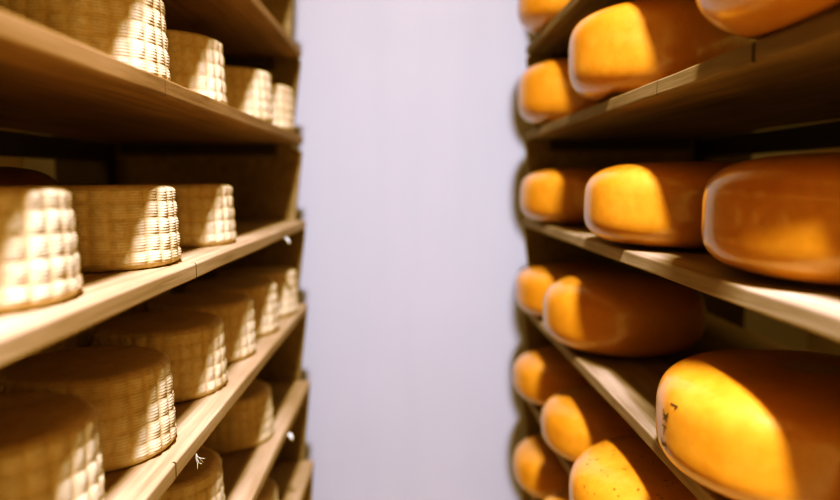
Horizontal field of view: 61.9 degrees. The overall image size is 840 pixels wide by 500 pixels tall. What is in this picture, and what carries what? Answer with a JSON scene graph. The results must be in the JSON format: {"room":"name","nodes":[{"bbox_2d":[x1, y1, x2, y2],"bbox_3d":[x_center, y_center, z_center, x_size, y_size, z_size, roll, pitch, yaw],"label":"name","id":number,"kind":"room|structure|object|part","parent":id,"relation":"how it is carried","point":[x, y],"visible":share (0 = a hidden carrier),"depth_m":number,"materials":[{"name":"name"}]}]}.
{"room":"cheese aging room","nodes":[
{"label":"cheese aging room","id":0,"kind":"room"},
{"bbox_2d":[0,128,22,167],"bbox_3d":[-1.600,-0.272,-0.298,0.200,3.600,5.860,0,6,0],"label":"wall","id":1,"kind":"structure","parent":0,"point":[4,161],"depth_m":2.57,"materials":[{"name":"paint"}]},
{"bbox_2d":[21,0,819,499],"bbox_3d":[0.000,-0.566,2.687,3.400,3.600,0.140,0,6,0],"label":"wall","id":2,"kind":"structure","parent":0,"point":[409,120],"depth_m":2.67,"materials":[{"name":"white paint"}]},
{"bbox_2d":[807,119,839,354],"bbox_3d":[1.600,-0.272,-0.298,0.200,3.600,5.860,0,6,0],"label":"wall","id":3,"kind":"structure","parent":0,"point":[816,342],"depth_m":2.60,"materials":[{"name":"paint"}]},
{"bbox_3d":[0.000,1.562,-0.047,3.400,0.100,6.000,0,6,0],"label":"floor","id":4,"kind":"structure","parent":0,"visible":0},
{"bbox_2d":[0,0,312,499],"bbox_3d":[-0.729,0.161,0.829,0.769,2.518,3.030,0,6,-1],"label":"rack","id":5,"kind":"object","parent":4,"relation":"on","point":[264,179],"visible":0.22,"depth_m":2.28,"materials":[{"name":"brown wood"}]},
{"bbox_3d":[-0.965,-0.165,0.778,0.030,0.060,2.790,0,6,-1],"label":"rail","id":6,"kind":"part","parent":5,"relation":"part of","materials":[{"name":"brown wood"}]},
{"bbox_3d":[-1.054,0.022,2.237,0.163,2.518,0.070,0,6,-1],"label":"post","id":7,"kind":"part","parent":5,"relation":"part of","materials":[{"name":"brown wood"}]},
{"bbox_2d":[0,10,302,143],"bbox_3d":[-0.649,-0.210,0.779,0.586,0.026,3.000,0,6,-1],"label":"shelf board","id":8,"kind":"object","parent":5,"relation":"on","point":[52,83],"visible":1,"depth_m":1.09,"materials":[{"name":"brown wood"}]},
{"bbox_2d":[0,0,170,80],"bbox_3d":[-0.510,-0.318,1.055,0.254,0.134,0.254,-2,6,-17],"label":"cheese wheel","id":9,"kind":"object","parent":8,"relation":"on","point":[132,32],"visible":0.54,"depth_m":0.97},
{"bbox_2d":[166,29,227,104],"bbox_3d":[-0.515,-0.352,1.397,0.250,0.134,0.250,3,6,27],"label":"cheese wheel","id":10,"kind":"object","parent":8,"relation":"on","point":[197,62],"visible":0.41,"depth_m":1.32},
{"bbox_2d":[224,66,273,122],"bbox_3d":[-0.504,-0.392,1.808,0.254,0.134,0.254,-3,6,-24],"label":"cheese wheel","id":11,"kind":"object","parent":8,"relation":"on","point":[249,90],"visible":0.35,"depth_m":1.72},
{"bbox_2d":[271,83,294,131],"bbox_3d":[-0.501,-0.420,2.093,0.250,0.134,0.250,1,6,14],"label":"cheese wheel","id":12,"kind":"object","parent":8,"relation":"on","point":[283,113],"visible":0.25,"depth_m":2.03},
{"bbox_2d":[0,221,305,365],"bbox_3d":[-0.645,0.064,0.806,0.586,0.026,3.000,0,6,-1],"label":"shelf board","id":13,"kind":"object","parent":5,"relation":"on","point":[101,296],"visible":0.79,"depth_m":0.87,"materials":[{"name":"brown wood"}]},
{"bbox_2d":[0,166,58,185],"bbox_3d":[-0.810,-0.073,1.258,0.301,0.156,0.299,-1,6,-11],"label":"cheese wheel","id":14,"kind":"object","parent":13,"relation":"on","point":[9,176],"visible":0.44,"depth_m":1.22,"materials":[{"name":"brown food"}]},
{"bbox_2d":[0,186,82,313],"bbox_3d":[-0.500,-0.006,0.746,0.250,0.124,0.250,-5,7,-40],"label":"cheese wheel","id":15,"kind":"object","parent":13,"relation":"on","point":[40,259],"visible":1,"depth_m":0.70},
{"bbox_2d":[15,185,181,272],"bbox_3d":[-0.504,-0.040,1.090,0.254,0.124,0.254,-1,6,-7],"label":"cheese wheel","id":16,"kind":"object","parent":13,"relation":"on","point":[118,227],"visible":0.62,"depth_m":1.00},
{"bbox_2d":[116,184,236,247],"bbox_3d":[-0.512,-0.075,1.453,0.250,0.124,0.250,3,7,31],"label":"cheese wheel","id":17,"kind":"object","parent":13,"relation":"on","point":[206,212],"visible":0.59,"depth_m":1.37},
{"bbox_2d":[104,304,306,499],"bbox_3d":[-0.643,0.338,0.833,0.586,0.026,3.000,0,6,-1],"label":"shelf board","id":18,"kind":"object","parent":5,"relation":"on","point":[196,419],"visible":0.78,"depth_m":1.17,"materials":[{"name":"brown wood"}]},
{"bbox_2d":[0,326,92,370],"bbox_3d":[-0.775,0.204,1.377,0.254,0.134,0.254,4,7,35],"label":"cheese wheel","id":19,"kind":"object","parent":18,"relation":"on","point":[83,338],"visible":0.1,"depth_m":1.33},
{"bbox_2d":[0,392,105,499],"bbox_3d":[-0.499,0.260,0.804,0.254,0.134,0.254,-1,6,-11],"label":"cheese wheel","id":20,"kind":"object","parent":18,"relation":"on","point":[50,449],"visible":1,"depth_m":0.78,"materials":[{"name":"beige food"}]},
{"bbox_2d":[0,345,176,472],"bbox_3d":[-0.503,0.235,1.065,0.250,0.134,0.250,4,7,38],"label":"cheese wheel","id":21,"kind":"object","parent":18,"relation":"on","point":[130,389],"visible":0.7,"depth_m":1.00,"materials":[{"name":"beige food"}]},
{"bbox_2d":[91,290,170,341],"bbox_3d":[-0.784,0.157,1.854,0.250,0.134,0.250,1,6,6],"label":"cheese wheel","id":22,"kind":"object","parent":18,"relation":"on","point":[140,308],"visible":0.06,"depth_m":1.76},
{"bbox_2d":[92,311,227,402],"bbox_3d":[-0.507,0.204,1.373,0.254,0.134,0.254,0,6,4],"label":"cheese wheel","id":23,"kind":"object","parent":18,"relation":"on","point":[193,341],"visible":0.63,"depth_m":1.30,"materials":[{"name":"beige food"}]},
{"bbox_2d":[146,291,255,362],"bbox_3d":[-0.512,0.178,1.635,0.250,0.134,0.250,-4,7,-36],"label":"cheese wheel","id":24,"kind":"object","parent":18,"relation":"on","point":[236,310],"visible":0.58,"depth_m":1.58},
{"bbox_2d":[185,277,279,336],"bbox_3d":[-0.508,0.153,1.895,0.254,0.134,0.254,1,6,14],"label":"cheese wheel","id":25,"kind":"object","parent":18,"relation":"on","point":[263,292],"visible":0.43,"depth_m":1.84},
{"bbox_2d":[216,266,298,317],"bbox_3d":[-0.502,0.127,2.155,0.250,0.134,0.250,-3,6,-26],"label":"cheese wheel","id":26,"kind":"object","parent":18,"relation":"on","point":[284,277],"visible":0.44,"depth_m":2.10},
{"bbox_3d":[-0.710,-0.234,2.300,0.645,0.272,0.026,0,6,-1],"label":"panel","id":27,"kind":"part","parent":5,"relation":"part of","materials":[{"name":"brown wood"}]},
{"bbox_2d":[161,0,300,57],"bbox_3d":[-0.649,-0.482,0.752,0.586,0.026,3.000,0,6,-1],"label":"shelf board","id":28,"kind":"object","parent":5,"relation":"on","point":[244,28],"visible":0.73,"depth_m":1.79,"materials":[{"name":"brown wood"}]},
{"bbox_3d":[-0.707,0.040,2.327,0.650,0.273,0.026,0,6,-1],"label":"panel","id":29,"kind":"part","parent":5,"relation":"part of","materials":[{"name":"brown wood"}]},
{"bbox_2d":[219,381,309,499],"bbox_3d":[-0.638,0.599,0.859,0.586,0.026,3.000,0,6,-1],"label":"shelf board","id":30,"kind":"object","parent":5,"relation":"on","point":[245,472],"visible":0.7,"depth_m":1.72,"materials":[{"name":"brown wood"}]},
{"bbox_2d":[159,446,224,499],"bbox_3d":[-0.502,0.472,1.342,0.254,0.131,0.254,-2,6,-16],"label":"cheese wheel","id":31,"kind":"object","parent":30,"relation":"on","point":[205,482],"visible":0.39,"depth_m":1.30,"materials":[{"name":"beige food"}]},
{"bbox_2d":[202,379,274,453],"bbox_3d":[-0.509,0.425,1.828,0.250,0.131,0.250,6,8,45],"label":"cheese wheel","id":32,"kind":"object","parent":30,"relation":"on","point":[248,423],"visible":0.53,"depth_m":1.74,"materials":[{"name":"beige food"}]},
{"bbox_3d":[-0.710,-0.941,2.230,0.645,0.597,0.026,0,6,-1],"label":"panel","id":33,"kind":"part","parent":5,"relation":"part of","materials":[{"name":"brown wood"}]},
{"bbox_3d":[-0.710,-0.506,2.273,0.645,0.270,0.026,0,6,-1],"label":"panel","id":34,"kind":"part","parent":5,"relation":"part of","materials":[{"name":"brown wood"}]},
{"bbox_3d":[-0.707,0.308,2.353,0.652,0.259,0.026,0,6,-1],"label":"panel","id":35,"kind":"part","parent":5,"relation":"part of","materials":[{"name":"brown wood"}]},
{"bbox_3d":[-0.704,0.577,2.380,0.657,0.275,0.026,0,6,-1],"label":"panel","id":36,"kind":"part","parent":5,"relation":"part of","materials":[{"name":"brown wood"}]},
{"bbox_2d":[267,460,313,499],"bbox_3d":[-0.630,0.876,0.886,0.586,0.026,3.000,0,6,-1],"label":"shelf board","id":37,"kind":"object","parent":5,"relation":"on","point":[292,478],"visible":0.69,"depth_m":2.25,"materials":[{"name":"brown wood"}]},
{"bbox_2d":[256,477,277,499],"bbox_3d":[-0.502,0.701,1.874,0.254,0.128,0.254,2,6,16],"label":"cheese wheel","id":38,"kind":"object","parent":37,"relation":"on","point":[269,490],"visible":0.23,"depth_m":1.86,"materials":[{"name":"beige food"}]},
{"bbox_3d":[-0.700,0.991,2.421,0.664,0.551,0.026,0,6,-1],"label":"panel","id":39,"kind":"part","parent":5,"relation":"part of","materials":[{"name":"brown wood"}]},
{"bbox_2d":[521,34,839,499],"bbox_3d":[0.759,0.135,0.942,0.735,2.546,3.030,0,6,-1],"label":"rack","id":40,"kind":"object","parent":4,"relation":"on","point":[541,248],"visible":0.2,"depth_m":2.36,"materials":[{"name":"brown wood"}]},
{"bbox_3d":[0.672,1.004,2.536,0.624,0.502,0.026,0,6,-1],"label":"panel","id":41,"kind":"part","parent":40,"relation":"part of","materials":[{"name":"brown wood"}]},
{"bbox_3d":[0.672,0.611,2.497,0.624,0.282,0.026,0,6,-1],"label":"panel","id":42,"kind":"part","parent":40,"relation":"part of","materials":[{"name":"brown wood"}]},
{"bbox_2d":[530,494,541,499],"bbox_3d":[0.676,0.918,0.952,0.566,0.026,3.100,0,6,-1],"label":"shelf board","id":43,"kind":"object","parent":40,"relation":"on","point":[532,496],"visible":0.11,"depth_m":2.21,"materials":[{"name":"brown wood"}]},
{"bbox_2d":[513,433,569,499],"bbox_3d":[0.496,0.696,2.254,0.390,0.160,0.390,0,6,-2],"label":"cheese wheel","id":44,"kind":"object","parent":43,"relation":"on","point":[537,467],"visible":0.34,"depth_m":2.15,"materials":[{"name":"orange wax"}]},
{"bbox_2d":[544,487,568,499],"bbox_3d":[0.495,0.738,1.827,0.390,0.160,0.390,3,7,31],"label":"cheese wheel","id":45,"kind":"object","parent":43,"relation":"on","point":[563,494],"visible":0.18,"depth_m":1.90,"materials":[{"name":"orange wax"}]},
{"bbox_3d":[0.672,0.326,2.469,0.624,0.285,0.026,0,6,-1],"label":"panel","id":46,"kind":"part","parent":40,"relation":"part of","materials":[{"name":"brown wood"}]},
{"bbox_3d":[0.672,-0.541,2.383,0.624,0.279,0.026,0,6,-1],"label":"panel","id":47,"kind":"part","parent":40,"relation":"part of","materials":[{"name":"brown wood"}]},
{"bbox_2d":[527,400,573,475],"bbox_3d":[0.676,0.635,0.924,0.566,0.026,3.100,0,6,-1],"label":"shelf board","id":48,"kind":"object","parent":40,"relation":"on","point":[537,410],"visible":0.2,"depth_m":2.12,"materials":[{"name":"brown wood"}]},
{"bbox_2d":[513,345,589,406],"bbox_3d":[0.495,0.408,2.251,0.390,0.165,0.390,-1,6,-11],"label":"cheese wheel","id":49,"kind":"object","parent":48,"relation":"on","point":[540,373],"visible":0.31,"depth_m":2.13,"materials":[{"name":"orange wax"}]},
{"bbox_2d":[541,384,637,461],"bbox_3d":[0.511,0.454,1.811,0.390,0.160,0.390,2,6,22],"label":"cheese wheel","id":50,"kind":"object","parent":48,"relation":"on","point":[575,419],"visible":0.28,"depth_m":1.71,"materials":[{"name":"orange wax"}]},
{"bbox_2d":[569,435,697,499],"bbox_3d":[0.491,0.487,1.375,0.391,0.179,0.389,-5,7,-40],"label":"cheese wheel","id":51,"kind":"object","parent":48,"relation":"on","point":[622,467],"visible":0.44,"depth_m":1.31,"materials":[{"name":"food"}]},
{"bbox_2d":[526,0,634,54],"bbox_3d":[0.676,-0.516,0.811,0.566,0.026,3.100,0,6,-1],"label":"shelf board","id":52,"kind":"object","parent":40,"relation":"on","point":[554,38],"visible":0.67,"depth_m":1.93,"materials":[{"name":"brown wood"}]},
{"bbox_2d":[517,0,569,34],"bbox_3d":[0.491,-0.745,2.107,0.389,0.175,0.391,-2,6,-23],"label":"cheese wheel","id":53,"kind":"object","parent":52,"relation":"on","point":[534,16],"visible":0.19,"depth_m":2.02,"materials":[{"name":"orange food"}]},
{"bbox_3d":[0.672,0.037,2.440,0.624,0.290,0.026,0,6,-1],"label":"panel","id":54,"kind":"part","parent":40,"relation":"part of","materials":[{"name":"brown wood"}]},
{"bbox_3d":[0.672,-0.255,2.412,0.624,0.290,0.026,0,6,-1],"label":"panel","id":55,"kind":"part","parent":40,"relation":"part of","materials":[{"name":"brown wood"}]},
{"bbox_2d":[522,309,789,499],"bbox_3d":[0.676,0.348,0.896,0.566,0.026,3.100,0,6,-1],"label":"shelf board","id":56,"kind":"object","parent":40,"relation":"on","point":[629,385],"visible":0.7,"depth_m":1.56,"materials":[{"name":"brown wood"}]},
{"bbox_2d":[515,263,631,316],"bbox_3d":[0.496,0.127,2.204,0.391,0.156,0.389,-2,6,-19],"label":"cheese wheel","id":57,"kind":"object","parent":56,"relation":"on","point":[532,283],"visible":0.41,"depth_m":2.12,"materials":[{"name":"orange food"}]},
{"bbox_2d":[543,271,705,357],"bbox_3d":[0.506,0.155,1.758,0.390,0.189,0.390,1,6,14],"label":"cheese wheel","id":58,"kind":"object","parent":56,"relation":"on","point":[608,313],"visible":0.99,"depth_m":1.60,"materials":[{"name":"orange food"}]},
{"bbox_2d":[656,348,839,499],"bbox_3d":[0.536,0.243,0.977,0.391,0.166,0.388,0,6,0],"label":"cheese wheel","id":59,"kind":"object","parent":56,"relation":"on","point":[740,423],"visible":1,"depth_m":0.87,"materials":[{"name":"food"}]},
{"bbox_2d":[523,219,839,341],"bbox_3d":[0.676,0.057,0.867,0.566,0.026,3.100,0,6,-1],"label":"shelf board","id":60,"kind":"object","parent":40,"relation":"on","point":[815,308],"visible":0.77,"depth_m":0.94,"materials":[{"name":"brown wood"}]},
{"bbox_2d":[520,168,605,224],"bbox_3d":[0.496,-0.162,2.103,0.391,0.165,0.389,5,7,41],"label":"cheese wheel","id":61,"kind":"object","parent":60,"relation":"on","point":[556,196],"visible":0.63,"depth_m":1.96,"materials":[{"name":"orange food"}]},
{"bbox_2d":[584,161,738,248],"bbox_3d":[0.524,-0.091,1.386,0.391,0.165,0.389,-2,6,-16],"label":"cheese wheel","id":62,"kind":"object","parent":60,"relation":"on","point":[646,204],"visible":0.65,"depth_m":1.25,"materials":[{"name":"orange food"}]},
{"bbox_2d":[701,152,839,286],"bbox_3d":[0.576,-0.043,0.905,0.391,0.164,0.389,4,7,38],"label":"cheese wheel","id":63,"kind":"object","parent":60,"relation":"on","point":[778,217],"visible":1,"depth_m":0.81,"materials":[{"name":"orange food"}]},
{"bbox_2d":[525,9,839,139],"bbox_3d":[0.676,-0.235,0.839,0.566,0.026,3.100,0,6,-1],"label":"shelf board","id":64,"kind":"object","parent":40,"relation":"on","point":[790,76],"visible":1,"depth_m":1.20,"materials":[{"name":"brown wood"}]},
{"bbox_2d":[518,58,598,125],"bbox_3d":[0.497,-0.474,2.136,0.391,0.195,0.389,1,6,10],"label":"cheese wheel","id":65,"kind":"object","parent":64,"relation":"on","point":[546,94],"visible":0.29,"depth_m":2.00,"materials":[{"name":"orange food"}]},
{"bbox_2d":[568,0,757,102],"bbox_3d":[0.512,-0.408,1.474,0.391,0.193,0.389,-5,8,-42],"label":"cheese wheel","id":66,"kind":"object","parent":64,"relation":"on","point":[619,49],"visible":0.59,"depth_m":1.31,"materials":[{"name":"orange food"}]},
{"bbox_2d":[696,0,839,39],"bbox_3d":[0.500,-0.330,0.746,0.389,0.179,0.391,-1,6,-9],"label":"cheese wheel","id":67,"kind":"object","parent":64,"relation":"on","point":[751,19],"visible":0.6,"depth_m":0.75,"materials":[{"name":"orange food"}]},
{"bbox_3d":[1.010,-0.005,2.362,0.163,2.546,0.070,0,6,-1],"label":"post","id":68,"kind":"part","parent":40,"relation":"part of","materials":[{"name":"brown wood"}]},
{"bbox_3d":[0.979,-0.196,0.900,0.030,0.060,2.790,0,6,-1],"label":"rail","id":69,"kind":"part","parent":40,"relation":"part of","materials":[{"name":"brown wood"}]}
]}

